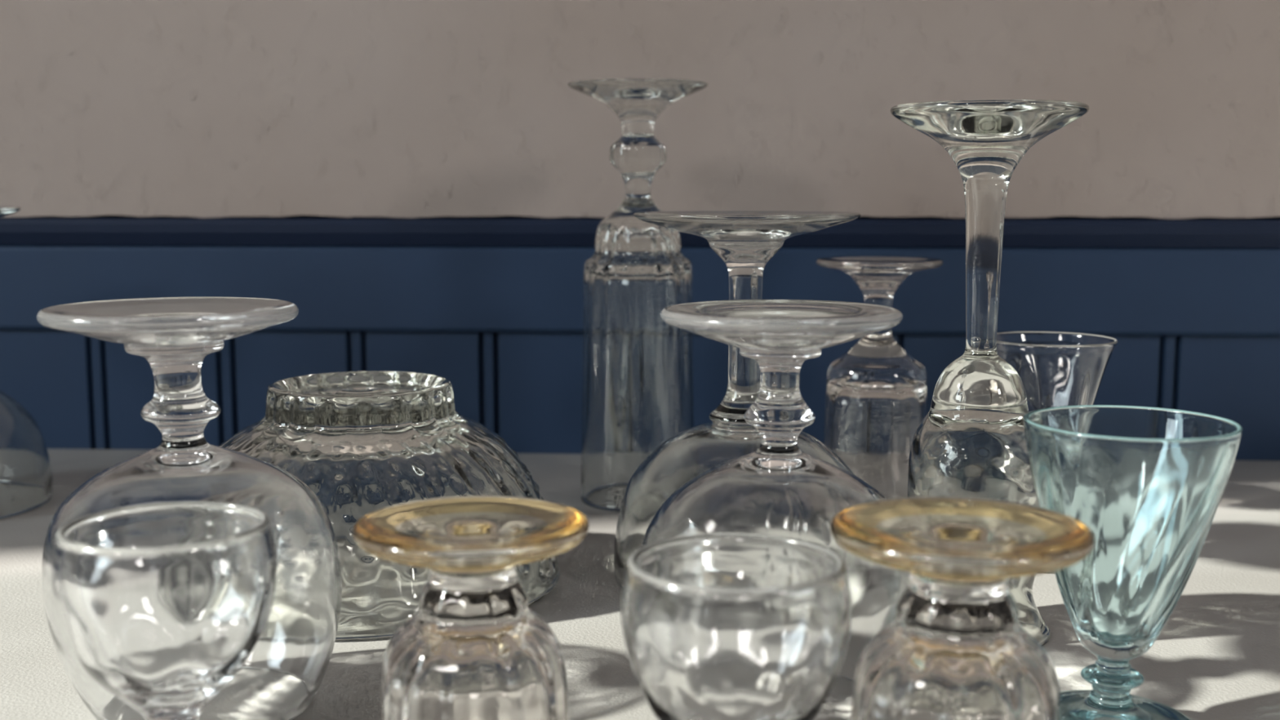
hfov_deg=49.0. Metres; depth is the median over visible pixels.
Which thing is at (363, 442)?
glass bowl
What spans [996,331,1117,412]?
bowl
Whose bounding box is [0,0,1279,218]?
wall
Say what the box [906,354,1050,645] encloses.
bowl
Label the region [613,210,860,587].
goblet
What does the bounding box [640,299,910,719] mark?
goblet
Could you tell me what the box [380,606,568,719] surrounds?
bowl
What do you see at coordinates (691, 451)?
bowl
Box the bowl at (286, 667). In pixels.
[41,448,342,719]
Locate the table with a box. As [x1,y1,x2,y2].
[0,448,1279,719]
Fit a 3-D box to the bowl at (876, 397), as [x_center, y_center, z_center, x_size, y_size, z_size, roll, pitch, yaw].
[0.103,0.032,0.615,0.046,0.075,0.046,-4,8,-28]
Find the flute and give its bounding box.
[567,78,708,511]
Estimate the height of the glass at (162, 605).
0.069 m
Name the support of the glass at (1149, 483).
on the table
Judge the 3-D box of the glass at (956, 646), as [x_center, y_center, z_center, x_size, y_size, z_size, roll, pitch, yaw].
[0.070,0.071,0.309,0.056,0.072,0.056,6,9,38]
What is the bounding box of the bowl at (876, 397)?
[823,346,927,498]
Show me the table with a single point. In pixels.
(1216, 656)
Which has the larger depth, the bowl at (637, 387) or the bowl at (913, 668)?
the bowl at (637, 387)
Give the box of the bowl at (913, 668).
[850,616,1060,719]
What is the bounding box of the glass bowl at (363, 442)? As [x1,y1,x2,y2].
[218,371,559,641]
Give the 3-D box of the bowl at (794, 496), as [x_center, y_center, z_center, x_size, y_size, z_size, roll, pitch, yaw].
[0.038,0.062,0.393,0.079,0.070,0.079,2,7,15]
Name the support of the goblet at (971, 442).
on the table
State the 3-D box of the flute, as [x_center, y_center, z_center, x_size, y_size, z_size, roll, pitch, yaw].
[-0.001,-0.030,0.641,0.063,0.190,0.063,5,8,33]
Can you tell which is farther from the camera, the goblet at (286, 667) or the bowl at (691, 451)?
the bowl at (691, 451)
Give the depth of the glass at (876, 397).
0.59 m
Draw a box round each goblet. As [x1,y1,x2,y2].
[0,206,53,519]
[36,297,342,719]
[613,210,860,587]
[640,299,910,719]
[890,99,1088,645]
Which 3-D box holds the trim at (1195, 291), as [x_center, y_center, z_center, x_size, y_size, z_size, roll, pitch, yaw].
[0.028,-0.043,0.793,2.550,0.046,0.098,0,7,3]
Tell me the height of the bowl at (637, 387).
0.135 m
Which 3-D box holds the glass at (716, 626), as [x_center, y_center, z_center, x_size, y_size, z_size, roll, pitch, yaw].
[0.020,0.075,0.296,0.048,0.068,0.048,-6,9,-40]
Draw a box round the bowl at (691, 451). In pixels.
[613,426,853,587]
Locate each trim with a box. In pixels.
[0,215,1279,248]
[0,244,1279,336]
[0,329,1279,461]
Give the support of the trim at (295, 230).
attached to the wall
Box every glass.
[50,501,277,719]
[351,495,589,719]
[620,533,851,719]
[816,256,942,498]
[829,496,1095,719]
[996,331,1117,572]
[1022,404,1242,719]
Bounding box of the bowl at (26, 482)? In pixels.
[0,389,53,519]
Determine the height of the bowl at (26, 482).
0.056 m
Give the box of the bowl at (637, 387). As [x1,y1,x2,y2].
[580,207,693,511]
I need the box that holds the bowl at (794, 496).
[640,454,910,719]
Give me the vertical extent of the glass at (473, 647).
0.069 m

